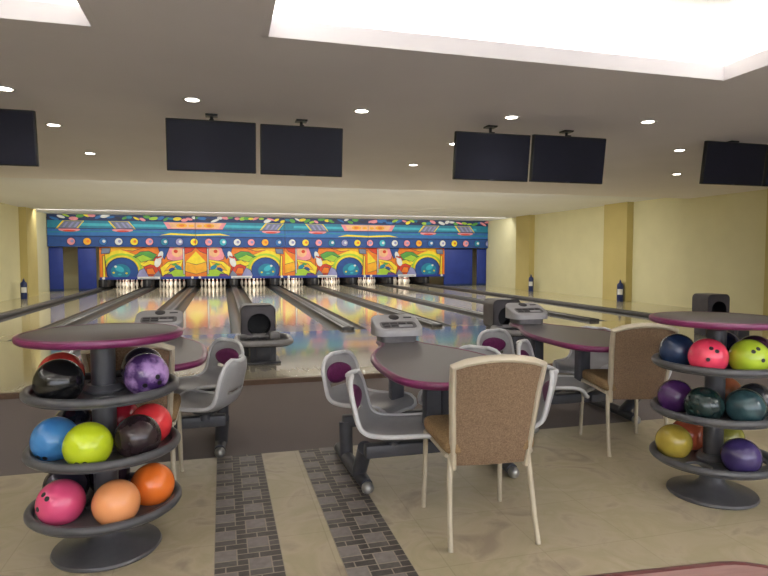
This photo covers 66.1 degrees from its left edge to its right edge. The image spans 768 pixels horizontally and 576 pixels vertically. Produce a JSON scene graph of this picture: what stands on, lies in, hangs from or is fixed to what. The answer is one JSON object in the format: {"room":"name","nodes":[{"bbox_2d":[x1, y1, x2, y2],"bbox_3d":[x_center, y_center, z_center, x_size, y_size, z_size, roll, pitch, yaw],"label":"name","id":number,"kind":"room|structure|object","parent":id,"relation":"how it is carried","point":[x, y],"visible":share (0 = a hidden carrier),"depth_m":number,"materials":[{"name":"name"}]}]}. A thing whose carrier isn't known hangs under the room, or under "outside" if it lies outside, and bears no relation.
{"room":"games hall","nodes":[
{"label":"games hall","id":0,"kind":"room"},
{"bbox_2d":[0,203,49,301],"bbox_3d":[-9.024,-0.811,9.418,0.200,3.400,29.000,-1,3,-15],"label":"wall","id":1,"kind":"structure","parent":0,"point":[10,276],"depth_m":17.99,"materials":[{"name":"beige paint"}]},
{"bbox_2d":[18,207,38,296],"bbox_3d":[-11.452,-1.181,19.012,0.220,2.900,1.050,-1,3,-15],"label":"trim column","id":2,"kind":"structure","parent":0,"point":[27,216],"depth_m":18.70,"materials":[{"name":"yellow paint"}]},
{"bbox_2d":[0,288,82,312],"bbox_3d":[-9.771,0.489,15.903,1.750,0.100,16.250,-1,3,-15],"label":"floor","id":3,"kind":"structure","parent":0,"point":[7,305],"depth_m":17.66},
{"bbox_2d":[0,287,109,318],"bbox_3d":[-8.936,0.415,15.973,0.166,0.200,15.950,-1,3,-15],"label":"divider","id":4,"kind":"object","parent":3,"relation":"on","point":[17,311],"visible":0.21,"depth_m":14.89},
{"bbox_2d":[49,247,63,291],"bbox_3d":[-12.003,-0.687,21.614,0.460,1.625,0.059,-1,3,-15],"label":"screen","id":5,"kind":"object","parent":3,"relation":"on","point":[56,272],"visible":1,"depth_m":21.59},
{"bbox_2d":[78,247,96,290],"bbox_3d":[-11.005,-0.701,21.887,0.610,1.625,0.059,-1,3,-15],"label":"screen","id":6,"kind":"object","parent":3,"relation":"on","point":[87,272],"visible":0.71,"depth_m":21.87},
{"bbox_2d":[110,277,412,287],"bbox_3d":[-4.841,-0.625,25.377,13.100,1.100,0.050,-1,3,-15],"label":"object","id":7,"kind":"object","parent":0,"point":[376,278],"depth_m":25.01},
{"bbox_2d":[63,231,468,288],"bbox_3d":[-4.404,-1.700,25.803,17.400,3.400,0.200,-1,3,-15],"label":"wall","id":8,"kind":"structure","parent":0,"point":[70,254],"depth_m":23.56,"materials":[{"name":"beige paint"}]},
{"bbox_2d":[0,177,660,220],"bbox_3d":[-2.563,-2.615,19.041,17.400,0.100,13.700,-1,3,-15],"label":"ceiling","id":9,"kind":"structure","parent":0,"point":[48,196],"depth_m":16.59,"materials":[{"name":"paint"}]},
{"bbox_2d":[46,214,195,246],"bbox_3d":[-9.732,-2.130,22.058,5.103,1.175,0.264,-1,3,-15],"label":"mural","id":10,"kind":"object","parent":9,"relation":"attached to","point":[63,230],"visible":1,"depth_m":21.94,"materials":[{"name":"paint"}]},
{"bbox_2d":[99,247,195,279],"bbox_3d":[-8.921,-0.940,22.379,3.415,1.226,0.161,-1,3,-15],"label":"mask","id":11,"kind":"object","parent":10,"relation":"attached to","point":[116,263],"visible":1,"depth_m":22.36,"materials":[{"name":"paint"}]},
{"bbox_2d":[195,216,284,246],"bbox_3d":[-5.622,-2.192,23.193,3.403,1.175,0.249,-1,3,-15],"label":"canopy","id":12,"kind":"object","parent":9,"relation":"attached to","point":[210,231],"visible":1,"depth_m":23.09,"materials":[{"name":"multicoloured metal"}]},
{"bbox_2d":[196,247,284,278],"bbox_3d":[-5.628,-0.989,23.282,3.415,1.226,0.161,-1,3,-15],"label":"mask","id":13,"kind":"object","parent":12,"relation":"attached to","point":[211,262],"visible":1,"depth_m":23.26,"materials":[{"name":"paint"}]},
{"bbox_2d":[285,218,367,247],"bbox_3d":[-2.328,-2.241,24.096,3.403,1.175,0.249,-1,3,-15],"label":"canopy","id":14,"kind":"object","parent":9,"relation":"attached to","point":[299,232],"visible":1,"depth_m":24.00,"materials":[{"name":"multicoloured metal"}]},
{"bbox_2d":[285,248,367,277],"bbox_3d":[-2.335,-1.038,24.184,3.415,1.226,0.161,-1,3,-15],"label":"mask","id":15,"kind":"object","parent":14,"relation":"attached to","point":[299,262],"visible":1,"depth_m":24.16,"materials":[{"name":"paint"}]},
{"bbox_2d":[368,219,488,247],"bbox_3d":[1.932,-2.304,25.253,5.403,1.175,0.270,-1,3,-15],"label":"mural panel","id":16,"kind":"object","parent":9,"relation":"attached to","point":[382,233],"visible":1,"depth_m":25.14,"materials":[{"name":"multicoloured metal"}]},
{"bbox_2d":[367,248,444,276],"bbox_3d":[0.958,-1.087,25.087,3.415,1.226,0.161,-1,3,-15],"label":"mask","id":17,"kind":"object","parent":16,"relation":"attached to","point":[382,262],"visible":1,"depth_m":25.07,"materials":[{"name":"multicoloured metal"}]},
{"bbox_2d":[0,0,767,198],"bbox_3d":[1.276,-1.723,5.087,17.400,0.030,15.300,-1,3,-15],"label":"ceiling","id":18,"kind":"structure","parent":0,"point":[112,89],"depth_m":5.43,"materials":[{"name":"paint"}]},
{"bbox_2d":[0,109,38,166],"bbox_3d":[-3.678,-1.431,5.433,0.870,0.590,0.161,-1,3,-15],"label":"television","id":19,"kind":"object","parent":18,"relation":"hanging from","point":[18,128],"visible":1,"depth_m":5.46,"materials":[{"name":"plastic"}]},
{"bbox_2d":[0,0,99,29],"bbox_3d":[-3.108,-1.748,1.502,4.520,0.472,4.390,-1,3,-15],"label":"cove","id":20,"kind":"object","parent":18,"relation":"attached to","point":[64,13],"visible":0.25,"depth_m":3.60,"materials":[{"name":"paint"}]},
{"bbox_2d":[165,113,255,173],"bbox_3d":[-1.745,-1.466,5.983,0.870,0.580,0.161,-1,3,-15],"label":"television","id":21,"kind":"object","parent":18,"relation":"hanging from","point":[194,145],"visible":1,"depth_m":5.94,"materials":[{"name":"plastic"}]},
{"bbox_2d":[260,119,342,176],"bbox_3d":[-0.868,-1.477,6.224,0.860,0.585,0.161,-1,3,-15],"label":"television","id":22,"kind":"object","parent":18,"relation":"hanging from","point":[301,150],"visible":1,"depth_m":6.17,"materials":[{"name":"plastic"}]},
{"bbox_2d":[452,125,530,181],"bbox_3d":[1.181,-1.485,6.506,0.890,0.600,0.161,-1,3,-15],"label":"television","id":23,"kind":"object","parent":18,"relation":"hanging from","point":[491,156],"visible":1,"depth_m":6.45,"materials":[{"name":"plastic"}]},
{"bbox_2d":[260,0,767,82],"bbox_3d":[1.468,-1.810,2.642,4.550,0.472,4.370,-1,3,-15],"label":"cove","id":24,"kind":"object","parent":18,"relation":"attached to","point":[346,23],"visible":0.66,"depth_m":4.53,"materials":[{"name":"paint"}]},
{"bbox_2d":[529,130,605,183],"bbox_3d":[2.097,-1.501,6.757,0.930,0.595,0.161,-1,3,-15],"label":"television","id":25,"kind":"object","parent":18,"relation":"hanging from","point":[567,158],"visible":1,"depth_m":6.71,"materials":[{"name":"plastic"}]},
{"bbox_2d":[699,141,766,185],"bbox_3d":[4.353,-1.559,7.375,0.920,0.545,0.161,-1,3,-15],"label":"television","id":26,"kind":"object","parent":18,"relation":"hanging from","point":[729,162],"visible":1,"depth_m":7.32,"materials":[{"name":"plastic"}]},
{"bbox_2d":[762,145,767,186],"bbox_3d":[5.279,-1.573,7.628,0.920,0.545,0.161,-1,3,-15],"label":"television","id":27,"kind":"object","parent":18,"relation":"hanging from","point":[765,173],"visible":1,"depth_m":7.49,"materials":[{"name":"plastic"}]},
{"bbox_2d":[0,418,767,575],"bbox_3d":[2.388,1.287,1.194,17.400,0.100,6.900,-1,3,-15],"label":"floor","id":28,"kind":"structure","parent":0,"point":[598,513],"depth_m":2.93,"materials":[{"name":"beige stone"}]},
{"bbox_2d":[12,323,182,572],"bbox_3d":[-1.236,0.674,2.615,0.673,0.972,0.673,2,4,37],"label":"ball rack","id":29,"kind":"object","parent":28,"relation":"on","point":[87,545],"visible":0.68,"depth_m":2.48,"materials":[{"name":"grey plastic"}]},
{"bbox_2d":[29,416,75,460],"bbox_3d":[-1.392,0.642,2.498,0.191,0.191,0.191,-1,3,-15],"label":"ball","id":30,"kind":"object","parent":29,"relation":"on","point":[46,439],"visible":0.68,"depth_m":2.42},
{"bbox_2d":[32,359,84,398],"bbox_3d":[-1.343,0.389,2.438,0.191,0.191,0.191,-1,3,-15],"label":"ball","id":31,"kind":"object","parent":29,"relation":"on","point":[56,378],"visible":0.77,"depth_m":2.37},
{"bbox_2d":[35,479,85,525],"bbox_3d":[-1.354,0.899,2.473,0.191,0.191,0.191,-1,3,-15],"label":"ball","id":32,"kind":"object","parent":29,"relation":"on","point":[61,501],"visible":0.93,"depth_m":2.41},
{"bbox_2d":[37,352,84,376],"bbox_3d":[-1.429,0.379,2.611,0.191,0.191,0.191,-1,3,-15],"label":"ball","id":33,"kind":"object","parent":29,"relation":"on","point":[59,355],"visible":0.28,"depth_m":2.58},
{"bbox_2d":[42,473,89,494],"bbox_3d":[-1.428,0.890,2.653,0.191,0.191,0.191,-1,3,-15],"label":"ball","id":34,"kind":"object","parent":29,"relation":"on","point":[83,480],"visible":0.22,"depth_m":2.61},
{"bbox_2d":[54,410,91,424],"bbox_3d":[-1.413,0.631,2.691,0.191,0.191,0.191,-1,3,-15],"label":"ball","id":35,"kind":"object","parent":29,"relation":"on","point":[78,416],"visible":0.16,"depth_m":2.64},
{"bbox_2d":[62,422,113,463],"bbox_3d":[-1.214,0.646,2.420,0.191,0.191,0.191,-1,3,-15],"label":"ball","id":36,"kind":"object","parent":29,"relation":"on","point":[86,442],"visible":0.78,"depth_m":2.35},
{"bbox_2d":[19,370,179,410],"bbox_3d":[-1.236,0.459,2.603,0.635,0.082,0.635,-1,3,-15],"label":"tray","id":37,"kind":"object","parent":29,"relation":"on","point":[112,393],"depth_m":2.42,"materials":[{"name":"grey plastic"}]},
{"bbox_2d":[21,427,180,474],"bbox_3d":[-1.236,0.715,2.617,0.635,0.082,0.635,-1,3,-15],"label":"tray","id":38,"kind":"object","parent":29,"relation":"on","point":[115,461],"depth_m":2.37,"materials":[{"name":"grey plastic"}]},
{"bbox_2d":[23,472,181,537],"bbox_3d":[-1.236,0.970,2.631,0.635,0.082,0.635,-1,3,-15],"label":"tray","id":39,"kind":"object","parent":29,"relation":"on","point":[85,526],"depth_m":2.42,"materials":[{"name":"grey plastic"}]},
{"bbox_2d":[88,456,129,490],"bbox_3d":[-1.310,0.881,2.806,0.191,0.191,0.191,-1,3,-15],"label":"ball","id":40,"kind":"object","parent":29,"relation":"on","point":[123,473],"visible":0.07,"depth_m":2.76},
{"bbox_2d":[91,479,140,524],"bbox_3d":[-1.121,0.899,2.471,0.191,0.191,0.191,-1,3,-15],"label":"ball","id":41,"kind":"object","parent":29,"relation":"on","point":[116,500],"visible":0.81,"depth_m":2.41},
{"bbox_2d":[117,404,137,425],"bbox_3d":[-1.257,0.625,2.805,0.191,0.191,0.191,-1,3,-15],"label":"ball","id":42,"kind":"object","parent":29,"relation":"on","point":[123,412],"visible":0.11,"depth_m":2.74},
{"bbox_2d":[113,414,160,457],"bbox_3d":[-1.058,0.640,2.535,0.191,0.191,0.191,-1,3,-15],"label":"ball","id":43,"kind":"object","parent":29,"relation":"on","point":[137,434],"visible":0.8,"depth_m":2.47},
{"bbox_2d":[120,347,162,375],"bbox_3d":[-1.128,0.371,2.760,0.191,0.191,0.191,-1,3,-15],"label":"ball","id":44,"kind":"object","parent":29,"relation":"on","point":[139,350],"visible":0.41,"depth_m":2.71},
{"bbox_2d":[122,353,168,393],"bbox_3d":[-1.042,0.380,2.587,0.191,0.191,0.191,-1,3,-15],"label":"ball","id":45,"kind":"object","parent":29,"relation":"on","point":[143,372],"visible":0.8,"depth_m":2.52,"materials":[{"name":"purple plastic"}]},
{"bbox_2d":[131,403,171,440],"bbox_3d":[-1.080,0.629,2.728,0.191,0.191,0.191,-1,3,-15],"label":"ball","id":46,"kind":"object","parent":29,"relation":"on","point":[158,412],"visible":0.54,"depth_m":2.69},
{"bbox_2d":[130,463,174,505],"bbox_3d":[-1.046,0.889,2.668,0.191,0.191,0.191,-1,3,-15],"label":"ball","id":47,"kind":"object","parent":29,"relation":"on","point":[155,482],"visible":0.84,"depth_m":2.60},
{"bbox_2d":[80,342,183,480],"bbox_3d":[-1.351,0.688,3.225,0.441,0.879,0.558,-1,3,-15],"label":"banquet chair","id":48,"kind":"object","parent":28,"relation":"on","point":[171,402],"visible":0.26,"depth_m":3.06,"materials":[{"name":"beige metal"}]},
{"bbox_2d":[172,393,180,421],"bbox_3d":[-1.365,0.674,3.275,0.430,0.070,0.440,-1,3,-15],"label":"seat cushion","id":49,"kind":"object","parent":48,"relation":"on","point":[176,397],"depth_m":3.27,"materials":[{"name":"beige fabric"}]},
{"bbox_2d":[214,453,285,575],"bbox_3d":[-0.033,1.280,0.538,0.285,0.022,6.880,-1,3,-15],"label":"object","id":50,"kind":"structure","parent":28,"relation":"on","point":[247,543],"depth_m":2.87,"materials":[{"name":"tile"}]},
{"bbox_2d":[298,447,418,575],"bbox_3d":[0.471,1.272,0.676,0.280,0.022,6.880,-1,3,-15],"label":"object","id":51,"kind":"structure","parent":28,"relation":"on","point":[366,545],"depth_m":2.87,"materials":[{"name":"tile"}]},
{"bbox_2d":[321,314,558,493],"bbox_3d":[0.268,0.670,3.577,1.227,0.873,1.573,-1,3,-15],"label":"seating","id":52,"kind":"object","parent":28,"relation":"on","point":[406,361],"visible":0.68,"depth_m":3.35,"materials":[{"name":"grey plastic"}]},
{"bbox_2d":[380,321,416,328],"bbox_3d":[0.100,0.259,4.149,0.260,0.038,0.095,-1,3,-15],"label":"tray","id":53,"kind":"object","parent":52,"relation":"on","point":[383,324],"depth_m":4.14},
{"bbox_2d":[421,354,546,552],"bbox_3d":[0.457,0.711,2.810,0.441,0.879,0.558,-1,3,-10],"label":"banquet chair","id":54,"kind":"object","parent":28,"relation":"on","point":[494,400],"visible":1,"depth_m":2.60,"materials":[{"name":"beige fabric"}]},
{"bbox_2d":[424,414,533,453],"bbox_3d":[0.447,0.696,2.861,0.430,0.070,0.440,-1,3,-10],"label":"seat cushion","id":55,"kind":"object","parent":54,"relation":"on","point":[437,426],"depth_m":2.65,"materials":[{"name":"beige fabric"}]},
{"bbox_2d":[578,323,678,456],"bbox_3d":[1.651,0.645,4.018,0.441,0.879,0.558,0,3,-3],"label":"banquet chair","id":56,"kind":"object","parent":28,"relation":"on","point":[631,373],"visible":0.76,"depth_m":3.81,"materials":[{"name":"fabric"}]},
{"bbox_2d":[582,369,616,390],"bbox_3d":[1.648,0.630,4.070,0.430,0.070,0.440,0,3,-3],"label":"seat cushion","id":57,"kind":"object","parent":56,"relation":"on","point":[598,379],"depth_m":4.02,"materials":[{"name":"beige fabric"}]},
{"bbox_2d":[585,561,767,575],"bbox_3d":[0.425,0.893,0.672,0.790,0.744,0.790,-1,3,-10],"label":"cafe table","id":58,"kind":"object","parent":28,"relation":"on","point":[720,568],"visible":1,"depth_m":1.05,"materials":[{"name":"brown laminate"}]},
{"bbox_2d":[649,311,767,509],"bbox_3d":[1.799,0.641,3.214,0.673,0.972,0.673,2,4,37],"label":"ball rack","id":59,"kind":"object","parent":28,"relation":"on","point":[710,486],"visible":0.57,"depth_m":3.11,"materials":[{"name":"grey plastic"}]},
{"bbox_2d":[655,424,692,457],"bbox_3d":[1.615,0.855,3.288,0.191,0.191,0.191,-1,3,-15],"label":"ball","id":60,"kind":"object","parent":59,"relation":"on","point":[672,440],"visible":0.87,"depth_m":3.22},
{"bbox_2d":[657,379,691,411],"bbox_3d":[1.610,0.600,3.258,0.191,0.191,0.191,-1,3,-15],"label":"ball","id":61,"kind":"object","parent":59,"relation":"on","point":[671,393],"visible":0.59,"depth_m":3.20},
{"bbox_2d":[658,334,693,364],"bbox_3d":[1.607,0.345,3.231,0.191,0.191,0.191,-1,3,-15],"label":"ball","id":62,"kind":"object","parent":59,"relation":"on","point":[674,348],"visible":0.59,"depth_m":3.17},
{"bbox_2d":[673,420,702,449],"bbox_3d":[1.760,0.848,3.416,0.191,0.191,0.191,-1,3,-15],"label":"ball","id":63,"kind":"object","parent":59,"relation":"on","point":[696,431],"visible":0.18,"depth_m":3.33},
{"bbox_2d":[683,387,724,418],"bbox_3d":[1.665,0.611,3.072,0.191,0.191,0.191,-1,3,-15],"label":"ball","id":64,"kind":"object","parent":59,"relation":"on","point":[705,402],"visible":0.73,"depth_m":3.01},
{"bbox_2d":[687,338,729,368],"bbox_3d":[1.675,0.355,3.049,0.191,0.191,0.191,-1,3,-15],"label":"ball","id":65,"kind":"object","parent":59,"relation":"on","point":[706,352],"visible":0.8,"depth_m":2.98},
{"bbox_2d":[649,440,767,480],"bbox_3d":[1.799,0.938,3.230,0.635,0.082,0.635,-1,3,-15],"label":"tray","id":66,"kind":"object","parent":59,"relation":"on","point":[711,465],"depth_m":3.10,"materials":[{"name":"grey plastic"}]},
{"bbox_2d":[650,396,767,429],"bbox_3d":[1.799,0.682,3.216,0.635,0.082,0.635,-1,3,-15],"label":"tray","id":67,"kind":"object","parent":59,"relation":"on","point":[724,422],"depth_m":2.97,"materials":[{"name":"grey plastic"}]},
{"bbox_2d":[651,353,767,378],"bbox_3d":[1.799,0.426,3.202,0.635,0.082,0.635,-1,3,-15],"label":"tray","id":68,"kind":"object","parent":59,"relation":"on","point":[710,373],"depth_m":2.95,"materials":[{"name":"grey plastic"}]},
{"bbox_2d":[725,378,740,398],"bbox_3d":[1.933,0.595,3.352,0.191,0.191,0.191,-1,3,-15],"label":"ball","id":69,"kind":"object","parent":59,"relation":"on","point":[731,384],"visible":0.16,"depth_m":3.28,"materials":[{"name":"orange plastic"}]},
{"bbox_2d":[727,332,738,350],"bbox_3d":[1.922,0.339,3.347,0.191,0.191,0.191,-1,3,-15],"label":"ball","id":70,"kind":"object","parent":59,"relation":"on","point":[731,338],"visible":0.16,"depth_m":3.27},
{"bbox_2d":[724,429,745,442],"bbox_3d":[1.944,0.852,3.354,0.191,0.191,0.191,-1,3,-15],"label":"ball","id":71,"kind":"object","parent":59,"relation":"on","point":[729,434],"visible":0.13,"depth_m":3.27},
{"bbox_2d":[720,438,762,471],"bbox_3d":[1.837,0.869,3.036,0.191,0.191,0.191,-1,3,-15],"label":"ball","id":72,"kind":"object","parent":59,"relation":"on","point":[736,454],"visible":0.79,"depth_m":2.97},
{"bbox_2d":[724,389,766,420],"bbox_3d":[1.853,0.613,3.026,0.191,0.191,0.191,-1,3,-15],"label":"ball","id":73,"kind":"object","parent":59,"relation":"on","point":[740,404],"visible":0.77,"depth_m":2.96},
{"bbox_2d":[728,339,767,369],"bbox_3d":[1.866,0.357,3.016,0.191,0.191,0.192,-1,3,-15],"label":"ball","id":74,"kind":"object","parent":59,"relation":"on","point":[746,354],"visible":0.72,"depth_m":2.95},
{"bbox_2d":[738,383,767,416],"bbox_3d":[1.987,0.605,3.166,0.191,0.191,0.191,-1,3,-15],"label":"ball","id":75,"kind":"object","parent":59,"relation":"on","point":[760,389],"visible":0.37,"depth_m":3.11,"materials":[{"name":"plastic"}]},
{"bbox_2d":[739,335,767,347],"bbox_3d":[1.990,0.349,3.166,0.191,0.191,0.191,-1,3,-15],"label":"ball","id":76,"kind":"object","parent":59,"relation":"on","point":[761,339],"visible":0.23,"depth_m":3.12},
{"bbox_2d":[0,371,767,475],"bbox_3d":[1.190,1.051,5.551,17.400,0.100,2.150,-1,3,-15],"label":"step riser","id":77,"kind":"structure","parent":0,"point":[269,418],"depth_m":4.70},
{"bbox_2d":[69,310,246,457],"bbox_3d":[-1.505,0.649,3.947,1.168,0.873,1.582,-1,3,-21],"label":"seating","id":78,"kind":"object","parent":77,"relation":"on","point":[198,397],"visible":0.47,"depth_m":3.82,"materials":[{"name":"plastic"}]},
{"bbox_2d":[140,316,176,322],"bbox_3d":[-1.717,0.240,4.499,0.260,0.038,0.095,-1,3,-15],"label":"control panel","id":79,"kind":"object","parent":78,"relation":"on","point":[143,319],"depth_m":4.49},
{"bbox_2d":[0,363,552,399],"bbox_3d":[0.905,0.946,6.583,17.400,0.100,0.060,-1,3,-15],"label":"trim","id":80,"kind":"structure","parent":77,"relation":"on","point":[12,395],"depth_m":6.03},
{"bbox_2d":[477,302,671,433],"bbox_3d":[1.454,0.610,4.680,1.304,0.873,1.618,-1,3,-15],"label":"seating","id":81,"kind":"object","parent":77,"relation":"on","point":[588,346],"visible":0.48,"depth_m":4.64,"materials":[{"name":"plastic"}]},
{"bbox_2d":[514,308,543,312],"bbox_3d":[1.290,0.199,5.252,0.260,0.038,0.095,-1,3,-15],"label":"tray","id":82,"kind":"object","parent":81,"relation":"on","point":[516,310],"depth_m":5.24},
{"bbox_2d":[0,320,767,392],"bbox_3d":[0.411,0.847,8.379,17.400,0.100,3.670,-1,3,-15],"label":"floor","id":83,"kind":"structure","parent":0,"point":[304,357],"depth_m":7.82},
{"bbox_2d":[234,303,293,364],"bbox_3d":[-1.457,0.542,7.083,0.668,0.650,0.984,-1,3,-15],"label":"ball return","id":84,"kind":"object","parent":83,"relation":"on","point":[259,338],"visible":0.91,"depth_m":7.19,"materials":[{"name":"grey plastic"}]},
{"bbox_2d":[240,303,275,338],"bbox_3d":[-1.583,0.406,7.386,0.420,0.410,0.320,-1,3,-15],"label":"hood","id":85,"kind":"object","parent":84,"relation":"attached to","point":[257,320],"depth_m":7.27,"materials":[{"name":"grey plastic"}]},
{"bbox_2d":[234,331,293,347],"bbox_3d":[-1.423,0.594,6.963,0.668,0.130,0.728,-1,3,-15],"label":"tray","id":86,"kind":"object","parent":84,"relation":"on","point":[270,339],"depth_m":7.03,"materials":[{"name":"plastic"}]},
{"bbox_2d":[483,298,529,351],"bbox_3d":[1.789,0.491,8.025,0.668,0.650,0.984,-1,3,-15],"label":"ball return","id":87,"kind":"object","parent":83,"relation":"on","point":[493,308],"visible":0.36,"depth_m":8.16,"materials":[{"name":"grey plastic"}]},
{"bbox_2d":[483,298,520,328],"bbox_3d":[1.663,0.474,8.334,0.420,0.650,0.320,-1,3,-15],"label":"hood","id":88,"kind":"object","parent":87,"relation":"attached to","point":[493,308],"depth_m":8.20,"materials":[{"name":"plastic"}]},
{"bbox_2d":[490,324,525,336],"bbox_3d":[1.823,0.543,7.904,0.668,0.130,0.728,-1,3,-15],"label":"tray","id":89,"kind":"object","parent":87,"relation":"on","point":[514,332],"depth_m":7.99,"materials":[{"name":"plastic"}]},
{"bbox_2d":[692,293,748,339],"bbox_3d":[5.331,0.433,9.100,0.668,0.650,0.984,-1,3,-15],"label":"ball return","id":90,"kind":"object","parent":83,"relation":"on","point":[705,302],"visible":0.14,"depth_m":9.29,"materials":[{"name":"grey plastic"}]},
{"bbox_2d":[692,293,729,334],"bbox_3d":[5.204,0.416,9.409,0.420,0.650,0.320,-1,3,-15],"label":"hood","id":91,"kind":"object","parent":90,"relation":"attached to","point":[705,302],"depth_m":9.30,"materials":[{"name":"plastic"}]},
{"bbox_2d":[515,215,534,290],"bbox_3d":[5.399,-1.376,22.596,0.220,2.900,1.050,-1,3,-15],"label":"trim column","id":92,"kind":"structure","parent":0,"point":[525,225],"depth_m":22.39,"materials":[{"name":"yellow paint"}]},
{"bbox_2d":[352,0,767,43],"bbox_3d":[1.276,-2.227,5.059,17.400,0.100,15.300,-1,3,-15],"label":"ceiling","id":93,"kind":"structure","parent":0,"point":[713,21],"depth_m":4.61,"materials":[{"name":"white paint"}]},
{"bbox_2d":[436,284,730,312],"bbox_3d":[4.790,0.273,19.896,2.850,0.100,16.250,-1,3,-15],"label":"floor","id":94,"kind":"structure","parent":0,"point":[634,306],"depth_m":17.26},
{"bbox_2d":[444,248,471,285],"bbox_3d":[3.238,-0.913,25.792,1.330,1.625,0.059,-1,3,-15],"label":"screen","id":95,"kind":"object","parent":94,"relation":"on","point":[457,261],"visible":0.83,"depth_m":25.76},
{"bbox_2d":[476,249,485,284],"bbox_3d":[4.304,-0.929,26.084,0.440,1.625,0.059,-1,3,-15],"label":"screen","id":96,"kind":"object","parent":94,"relation":"on","point":[481,253],"visible":1,"depth_m":26.07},
{"bbox_2d":[413,282,651,317],"bbox_3d":[3.503,0.231,19.384,0.166,0.200,15.950,-1,3,-15],"label":"divider","id":97,"kind":"object","parent":94,"relation":"on","point":[585,306],"visible":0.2,"depth_m":15.60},
{"bbox_2d":[617,280,623,301],"bbox_3d":[6.754,0.073,16.867,0.186,0.628,0.181,-1,3,-22],"label":"fire extinguisher","id":98,"kind":"object","parent":94,"relation":"on","point":[620,287],"visible":1,"depth_m":16.80,"materials":[{"name":"blue paint"}]},
{"bbox_2d":[469,189,766,314],"bbox_3d":[7.948,-1.064,14.071,0.200,3.400,29.000,-1,3,-15],"label":"wall","id":99,"kind":"structure","parent":0,"point":[683,248],"depth_m":15.63,"materials":[{"name":"beige paint"}]},
{"bbox_2d":[602,202,633,301],"bbox_3d":[6.855,-1.089,17.300,0.220,2.900,1.050,-1,3,-15],"label":"trim column","id":100,"kind":"structure","parent":0,"point":[618,217],"depth_m":17.12,"materials":[{"name":"yellow paint"}]},
{"bbox_2d":[763,188,767,315],"bbox_3d":[8.311,-0.801,12.004,0.220,2.900,1.050,-1,3,-15],"label":"trim column","id":101,"kind":"structure","parent":0,"point":[765,302],"depth_m":12.46,"materials":[{"name":"yellow paint"}]},
{"bbox_3d":[-2.756,0.485,17.832,12.800,0.100,16.250,-1,3,-15],"label":"floor","id":102,"kind":"structure","parent":0,"visible":0},
{"bbox_2d":[0,287,143,341],"bbox_3d":[-8.117,0.433,16.200,1.390,0.120,15.950,-1,3,-15],"label":"lane","id":103,"kind":"object","parent":102,"relation":"on","point":[47,316],"visible":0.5,"depth_m":13.07,"materials":[{"name":"brown wood"}]},
{"bbox_2d":[47,285,154,327],"bbox_3d":[-7.345,0.383,16.409,0.210,0.157,15.950,-1,3,-15],"label":"divider","id":104,"kind":"object","parent":102,"relation":"on","point":[82,316],"visible":0.47,"depth_m":13.15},
{"bbox_2d":[73,286,186,324],"bbox_3d":[-6.574,0.410,16.623,1.390,0.120,15.950,-1,3,-15],"label":"lane","id":105,"kind":"object","parent":102,"relation":"on","point":[160,298],"visible":0.48,"depth_m":14.92,"materials":[{"name":"brown wood"}]},
{"bbox_2d":[165,286,195,309],"bbox_3d":[-5.802,0.360,16.832,0.210,0.157,15.950,-1,3,-15],"label":"divider","id":106,"kind":"object","parent":102,"relation":"on","point":[175,304],"visible":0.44,"depth_m":16.21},
{"bbox_2d":[176,286,240,334],"bbox_3d":[-5.031,0.387,17.046,1.390,0.120,15.950,-1,3,-15],"label":"lane","id":107,"kind":"object","parent":102,"relation":"on","point":[207,310],"visible":0.64,"depth_m":13.31,"materials":[{"name":"brown wood"}]},
{"bbox_2d":[231,286,244,314],"bbox_3d":[-4.259,0.338,17.255,0.210,0.157,15.950,-1,3,-15],"label":"divider","id":108,"kind":"object","parent":102,"relation":"on","point":[239,300],"visible":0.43,"depth_m":16.99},
{"bbox_2d":[237,285,340,331],"bbox_3d":[-3.488,0.364,17.469,1.390,0.120,15.950,-1,3,-15],"label":"lane","id":109,"kind":"object","parent":102,"relation":"on","point":[291,316],"visible":0.53,"depth_m":13.45,"materials":[{"name":"brown wood"}]},
{"bbox_2d":[269,284,353,329],"bbox_3d":[-2.716,0.315,17.678,0.210,0.157,15.950,-1,3,-15],"label":"divider","id":110,"kind":"object","parent":102,"relation":"on","point":[335,321],"visible":0.75,"depth_m":12.78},
{"bbox_2d":[279,285,428,329],"bbox_3d":[-1.945,0.342,17.892,1.390,0.120,15.950,-1,3,-15],"label":"lane","id":111,"kind":"object","parent":102,"relation":"on","point":[358,315],"visible":0.47,"depth_m":14.76,"materials":[{"name":"brown wood"}]},
{"bbox_2d":[306,284,441,326],"bbox_3d":[-1.173,0.292,18.101,0.210,0.157,15.950,-1,3,-15],"label":"divider","id":112,"kind":"object","parent":102,"relation":"on","point":[423,321],"visible":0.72,"depth_m":14.04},
{"bbox_2d":[318,284,483,326],"bbox_3d":[-0.402,0.319,18.315,1.390,0.120,15.950,-1,3,-15],"label":"lane","id":113,"kind":"object","parent":102,"relation":"on","point":[446,317],"visible":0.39,"depth_m":14.30,"materials":[{"name":"brown wood"}]},
{"bbox_2d":[342,283,482,316],"bbox_3d":[0.369,0.269,18.524,0.210,0.157,15.950,-1,3,-15],"label":"divider","id":114,"kind":"object","parent":102,"relation":"on","point":[472,312],"visible":0.35,"depth_m":15.58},
{"bbox_2d":[354,284,587,322],"bbox_3d":[1.141,0.296,18.738,1.390,0.120,15.950,-1,3,-15],"label":"lane","id":115,"kind":"object","parent":102,"relation":"on","point":[462,303],"visible":0.33,"depth_m":16.98,"materials":[{"name":"brown wood"}]},
{"bbox_2d":[377,283,598,321],"bbox_3d":[1.912,0.246,18.947,0.210,0.157,15.950,-1,3,-15],"label":"divider","id":116,"kind":"object","parent":102,"relation":"on","point":[577,317],"visible":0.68,"depth_m":16.37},
{"bbox_2d":[393,283,648,320],"bbox_3d":[2.684,0.273,19.161,1.390,0.120,15.950,-1,3,-15],"label":"lane","id":117,"kind":"object","parent":102,"relation":"on","point":[601,315],"visible":0.35,"depth_m":14.18,"materials":[{"name":"brown wood"}]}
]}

